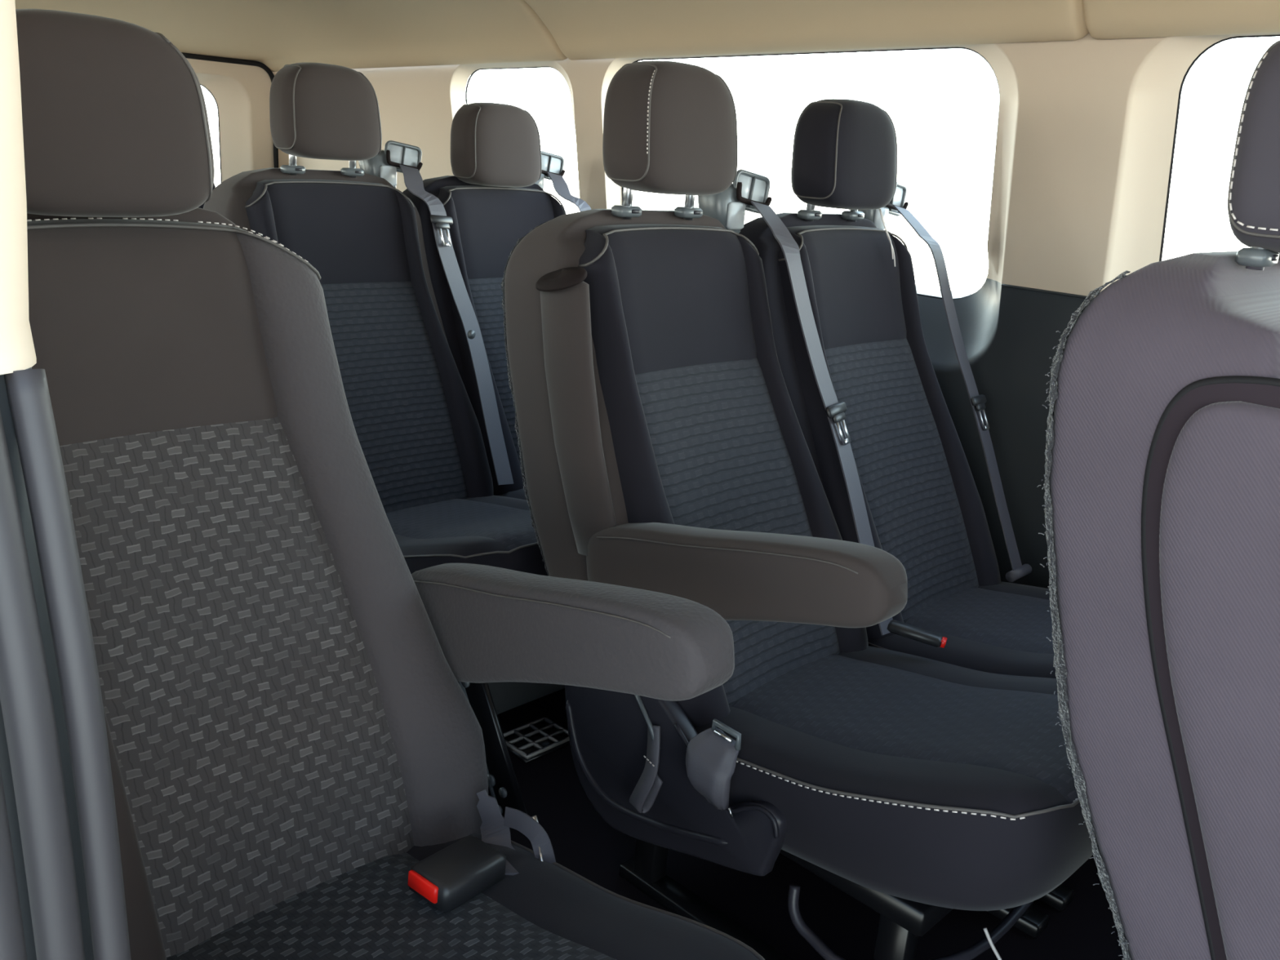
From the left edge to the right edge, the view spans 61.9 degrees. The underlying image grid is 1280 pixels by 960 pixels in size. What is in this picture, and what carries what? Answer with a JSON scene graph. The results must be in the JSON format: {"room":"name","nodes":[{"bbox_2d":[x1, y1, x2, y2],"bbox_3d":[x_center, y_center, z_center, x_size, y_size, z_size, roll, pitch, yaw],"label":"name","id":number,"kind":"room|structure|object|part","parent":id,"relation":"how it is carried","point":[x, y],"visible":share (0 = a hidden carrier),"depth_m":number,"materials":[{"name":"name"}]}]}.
{"room":"vehicle interior","nodes":[
{"label":"vehicle interior","id":0,"kind":"room"},
{"bbox_2d":[14,0,1279,71],"bbox_3d":[0.013,-0.826,1.382,5.820,0.396,1.963,20,23,41],"label":"ceiling","id":1,"kind":"structure","parent":0,"point":[275,33],"depth_m":2.66,"materials":[{"name":"beige"}]},
{"bbox_2d":[497,688,1124,959],"bbox_3d":[-0.043,0.641,1.878,5.900,0.040,2.400,20,23,41],"label":"floor","id":2,"kind":"structure","parent":0,"point":[583,842],"depth_m":1.75,"materials":[{"name":"black carpet"}]},
{"bbox_2d":[198,183,215,208],"bbox_3d":[-1.218,-0.426,2.910,1.001,1.220,0.520,20,23,41],"label":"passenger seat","id":3,"kind":"object","parent":2,"relation":"on","point":[214,185],"visible":0.02,"depth_m":3.14,"materials":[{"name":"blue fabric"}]},
{"bbox_2d":[203,62,564,714],"bbox_3d":[-0.458,-0.205,2.273,1.001,1.275,0.562,20,23,41],"label":"passenger seat","id":4,"kind":"object","parent":2,"relation":"on","point":[415,420],"visible":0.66,"depth_m":2.39,"materials":[{"name":"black fabric"}]},
{"bbox_3d":[-0.763,-0.716,2.346,0.018,0.088,0.016,20,23,41],"label":"headrest post","id":5,"kind":"part","parent":4,"relation":"part of","materials":[{"name":"silver metal"}]},
{"bbox_3d":[-0.689,-0.563,2.413,0.135,0.218,0.320,20,23,41],"label":"panel","id":6,"kind":"part","parent":4,"relation":"part of","materials":[{"name":"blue fabric"}]},
{"bbox_3d":[-0.659,-0.740,2.448,0.018,0.088,0.016,20,23,41],"label":"headrest post","id":7,"kind":"part","parent":4,"relation":"part of","materials":[{"name":"silver metal"}]},
{"bbox_3d":[-0.579,-0.150,2.398,0.269,0.545,0.332,20,23,41],"label":"woven panel","id":8,"kind":"part","parent":4,"relation":"part of","materials":[{"name":"black fabric"}]},
{"bbox_3d":[-0.578,-0.781,2.588,0.006,0.064,0.094,20,23,41],"label":"guide plate","id":9,"kind":"part","parent":4,"relation":"part of","materials":[{"name":"grey metal"}]},
{"bbox_3d":[-0.456,-0.569,2.495,0.023,0.044,0.029,20,23,41],"label":"tongue plate","id":10,"kind":"part","parent":4,"relation":"part of","materials":[{"name":"silver metal"}]},
{"bbox_2d":[15,8,764,959],"bbox_3d":[-0.309,0.200,1.068,1.001,1.239,0.639,20,23,41],"label":"passenger seat","id":11,"kind":"object","parent":2,"relation":"on","point":[310,759],"visible":0.88,"depth_m":1.15,"materials":[{"name":"fabric"}]},
{"bbox_3d":[-0.558,-0.174,1.183,0.135,0.218,0.263,20,23,41],"label":"panel","id":12,"kind":"part","parent":11,"relation":"part of","materials":[{"name":"fabric"}]},
{"bbox_3d":[-0.436,0.237,1.178,0.269,0.545,0.294,20,23,41],"label":"woven panel","id":13,"kind":"part","parent":11,"relation":"part of","materials":[{"name":"grey fabric"}]},
{"bbox_3d":[-0.110,0.188,1.268,0.526,0.226,0.076,20,23,41],"label":"armrest","id":14,"kind":"part","parent":11,"relation":"part of","materials":[{"name":"grey fabric"}]},
{"bbox_2d":[402,102,591,499],"bbox_3d":[-0.125,-0.261,2.613,1.021,1.234,0.564,20,23,41],"label":"passenger seat","id":15,"kind":"object","parent":2,"relation":"on","point":[495,196],"visible":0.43,"depth_m":2.64,"materials":[{"name":"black fabric"}]},
{"bbox_3d":[-0.246,-0.227,2.728,0.269,0.545,0.332,20,23,41],"label":"woven panel","id":16,"kind":"part","parent":15,"relation":"part of","materials":[{"name":"grey fabric"}]},
{"bbox_3d":[-0.356,-0.640,2.743,0.135,0.218,0.320,20,23,41],"label":"panel","id":17,"kind":"part","parent":15,"relation":"part of","materials":[{"name":"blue fabric"}]},
{"bbox_3d":[-0.252,-0.856,2.911,0.006,0.064,0.094,20,23,41],"label":"guide plate","id":18,"kind":"part","parent":15,"relation":"part of","materials":[{"name":"grey"}]},
{"bbox_2d":[502,716,569,764],"bbox_3d":[-0.208,0.519,2.139,0.100,0.015,0.132,20,23,41],"label":"floor vent","id":19,"kind":"object","parent":2,"relation":"in","point":[530,742],"visible":0.81,"depth_m":2.13,"materials":[{"name":"grey plastic"}]},
{"bbox_2d":[500,60,1093,959],"bbox_3d":[0.292,0.045,1.637,1.008,1.280,0.641,20,23,41],"label":"passenger seat","id":20,"kind":"object","parent":2,"relation":"on","point":[662,444],"visible":0.88,"depth_m":1.61,"materials":[{"name":"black fabric"}]},
{"bbox_3d":[-0.018,-0.463,1.700,0.018,0.093,0.016,20,23,41],"label":"headrest post","id":21,"kind":"part","parent":20,"relation":"part of","materials":[{"name":"silver metal"}]},
{"bbox_3d":[0.010,0.352,1.569,0.007,0.074,0.066,-11,23,-40],"label":"recline lever","id":22,"kind":"part","parent":20,"relation":"part of","materials":[{"name":"grey metal"}]},
{"bbox_3d":[0.022,0.554,1.714,0.044,0.230,0.036,20,23,41],"label":"leg","id":23,"kind":"part","parent":20,"relation":"part of","materials":[{"name":"black metal"}]},
{"bbox_3d":[0.055,-0.308,1.768,0.135,0.218,0.320,20,23,41],"label":"panel","id":24,"kind":"part","parent":20,"relation":"part of","materials":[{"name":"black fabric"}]},
{"bbox_3d":[0.086,-0.487,1.802,0.018,0.093,0.016,20,23,41],"label":"headrest post","id":25,"kind":"part","parent":20,"relation":"part of","materials":[{"name":"silver metal"}]},
{"bbox_3d":[0.171,0.709,1.600,0.540,0.024,0.044,20,23,41],"label":"floor rail","id":26,"kind":"part","parent":20,"relation":"part of","materials":[{"name":"black metal"}]},
{"bbox_3d":[0.166,0.105,1.753,0.269,0.545,0.332,20,23,41],"label":"woven panel","id":27,"kind":"part","parent":20,"relation":"part of","materials":[{"name":"grey fabric"}]},
{"bbox_3d":[0.120,0.141,1.474,0.526,0.226,0.076,20,23,41],"label":"armrest","id":28,"kind":"part","parent":20,"relation":"part of","materials":[{"name":"fabric"}]},
{"bbox_3d":[0.202,-0.534,1.978,0.006,0.064,0.094,20,23,41],"label":"guide plate","id":29,"kind":"part","parent":20,"relation":"part of","materials":[{"name":"grey"}]},
{"bbox_3d":[0.358,-0.085,1.878,0.022,0.043,0.029,16,21,34],"label":"tongue plate","id":30,"kind":"part","parent":20,"relation":"part of","materials":[{"name":"silver metal"}]},
{"bbox_3d":[0.334,0.667,1.425,0.044,0.230,0.036,20,23,41],"label":"leg","id":31,"kind":"part","parent":20,"relation":"part of","materials":[{"name":"black metal"}]},
{"bbox_2d":[982,927,1002,959],"bbox_3d":[0.443,0.684,1.260,0.130,0.301,0.026,14,19,28],"label":"cable","id":32,"kind":"object","parent":20,"relation":"hanging from","point":[985,930],"visible":1,"depth_m":1.25,"materials":[{"name":"grey plastic"}]},
{"bbox_3d":[0.451,0.644,1.878,0.540,0.024,0.044,20,23,41],"label":"floor rail","id":33,"kind":"part","parent":20,"relation":"part of","materials":[{"name":"black metal"}]},
{"bbox_3d":[0.615,0.602,1.703,0.044,0.230,0.036,20,23,41],"label":"leg","id":34,"kind":"part","parent":20,"relation":"part of","materials":[{"name":"black metal"}]},
{"bbox_2d":[738,98,1074,911],"bbox_3d":[0.649,-0.028,1.991,1.022,1.267,0.603,20,23,41],"label":"passenger seat","id":35,"kind":"object","parent":2,"relation":"on","point":[924,506],"visible":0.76,"depth_m":2.05,"materials":[{"name":"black fabric"}]},
{"bbox_3d":[0.329,-0.536,2.046,0.018,0.077,0.016,20,23,41],"label":"headrest post","id":36,"kind":"part","parent":35,"relation":"part of","materials":[{"name":"silver metal"}]},
{"bbox_3d":[0.403,-0.389,2.112,0.135,0.218,0.320,20,23,41],"label":"panel","id":37,"kind":"part","parent":35,"relation":"part of","materials":[{"name":"black fabric"}]},
{"bbox_3d":[0.433,-0.560,2.149,0.018,0.077,0.016,20,23,41],"label":"headrest post","id":38,"kind":"part","parent":35,"relation":"part of","materials":[{"name":"silver metal"}]},
{"bbox_3d":[0.543,-0.613,2.315,0.006,0.064,0.094,20,23,41],"label":"guide plate","id":39,"kind":"part","parent":35,"relation":"part of","materials":[{"name":"grey"}]},
{"bbox_3d":[0.513,0.025,2.097,0.269,0.545,0.332,20,23,41],"label":"woven panel","id":40,"kind":"part","parent":35,"relation":"part of","materials":[{"name":"grey fabric"}]},
{"bbox_3d":[0.715,-0.127,2.219,0.025,0.043,0.028,20,23,41],"label":"tongue plate","id":41,"kind":"part","parent":35,"relation":"part of","materials":[{"name":"silver metal"}]},
{"bbox_3d":[0.518,0.629,1.945,0.540,0.024,0.044,20,23,41],"label":"floor rail","id":42,"kind":"part","parent":35,"relation":"part of","materials":[{"name":"black metal"}]},
{"bbox_2d":[1036,40,1279,959],"bbox_3d":[0.909,0.278,0.997,1.032,1.305,0.539,20,23,41],"label":"passenger seat","id":43,"kind":"object","parent":2,"relation":"on","point":[1162,485],"visible":1,"depth_m":1.02,"materials":[{"name":"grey fabric"}]},
{"bbox_3d":[0.603,0.281,0.971,0.340,0.672,0.058,20,23,41],"label":"armrest","id":44,"kind":"part","parent":43,"relation":"part of","materials":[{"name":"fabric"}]},
{"bbox_3d":[0.625,-0.245,1.069,0.018,0.068,0.016,20,23,41],"label":"headrest post","id":45,"kind":"part","parent":43,"relation":"part of","materials":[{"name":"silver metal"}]},
{"bbox_2d":[917,278,1084,588],"bbox_3d":[0.714,0.001,2.483,5.850,0.932,0.148,20,23,41],"label":"wall","id":46,"kind":"structure","parent":0,"point":[1009,335],"depth_m":2.34,"materials":[{"name":"grey"}]},
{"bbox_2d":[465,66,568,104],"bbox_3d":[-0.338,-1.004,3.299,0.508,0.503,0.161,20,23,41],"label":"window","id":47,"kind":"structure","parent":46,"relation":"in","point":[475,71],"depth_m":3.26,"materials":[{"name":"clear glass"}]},
{"bbox_2d":[297,32,1279,297],"bbox_3d":[0.718,-0.726,2.205,5.850,0.618,0.197,20,23,41],"label":"trim","id":48,"kind":"structure","parent":46,"relation":"attached to","point":[1085,136],"depth_m":2.09,"materials":[{"name":"beige plastic"}]},
{"bbox_2d":[622,47,999,299],"bbox_3d":[0.370,-0.770,2.632,1.127,0.534,0.166,20,23,41],"label":"window","id":49,"kind":"structure","parent":46,"relation":"in","point":[637,60],"depth_m":2.41,"materials":[{"name":"clear glass"}]},
{"bbox_2d":[1001,284,1094,298],"bbox_3d":[0.831,-0.382,2.167,0.205,0.006,0.005,20,23,41],"label":"trim","id":50,"kind":"structure","parent":46,"relation":"attached to","point":[1002,285],"depth_m":2.17,"materials":[{"name":"grey plastic"}]},
{"bbox_2d":[1159,34,1279,261],"bbox_3d":[1.501,-0.376,1.578,1.382,0.580,0.173,20,23,41],"label":"window","id":51,"kind":"structure","parent":46,"relation":"in","point":[1275,35],"depth_m":1.96,"materials":[{"name":"clear glass"}]},
{"bbox_3d":[-2.087,-0.510,3.683,0.060,0.800,2.350,20,23,41],"label":"wall","id":52,"kind":"structure","parent":0,"visible":0},
{"bbox_2d":[200,84,222,182],"bbox_3d":[-1.798,-1.186,3.784,0.006,0.476,0.641,20,23,41],"label":"window","id":53,"kind":"structure","parent":52,"relation":"in","point":[200,84],"depth_m":3.98,"materials":[{"name":"clear glass"}]},
{"bbox_2d":[181,52,278,168],"bbox_3d":[-1.727,-0.975,3.830,0.018,1.070,0.928,20,23,41],"label":"seal","id":54,"kind":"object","parent":52,"relation":"attached to","point":[188,55],"depth_m":3.90,"materials":[{"name":"black rubber"}]},
{"bbox_2d":[186,57,288,182],"bbox_3d":[-2.030,-1.272,3.447,0.060,0.800,2.350,20,23,41],"label":"trim","id":55,"kind":"structure","parent":52,"relation":"attached to","point":[241,92],"depth_m":3.99,"materials":[{"name":"beige plastic"}]},
{"bbox_3d":[-1.697,0.041,1.738,3.430,0.950,0.090,20,23,41],"label":"wall","id":56,"kind":"structure","parent":0,"visible":0},
{"bbox_2d":[0,367,93,959],"bbox_3d":[-0.427,0.421,0.692,0.204,1.021,0.135,20,23,41],"label":"trim","id":57,"kind":"structure","parent":56,"relation":"attached to","point":[5,409],"depth_m":0.56,"materials":[{"name":"grey plastic"}]},
{"bbox_2d":[0,368,131,959],"bbox_3d":[-0.345,0.447,0.625,0.093,1.024,0.102,20,23,41],"label":"seal","id":58,"kind":"object","parent":56,"relation":"attached to","point":[26,700],"visible":1,"depth_m":0.53,"materials":[{"name":"grey rubber"}]},
{"label":"outside","id":59,"kind":"structure","parent":0,"visible":0},
{"bbox_2d":[915,285,971,298],"bbox_3d":[-0.114,1.521,0.469,28.000,0.040,28.000,20,23,41],"label":"ground","id":60,"kind":"structure","parent":59,"point":[920,290],"depth_m":14.77,"materials":[{"name":"beige"}]},
{"bbox_3d":[-1.611,-0.682,1.550,3.430,0.550,0.102,20,23,41],"label":"trim","id":61,"kind":"structure","parent":0,"visible":0},
{"bbox_2d":[0,0,36,374],"bbox_3d":[-0.369,-0.267,0.472,0.216,0.429,0.135,20,23,41],"label":"trim","id":62,"kind":"structure","parent":61,"relation":"attached to","point":[17,351],"depth_m":0.50,"materials":[{"name":"beige plastic"}]}
]}

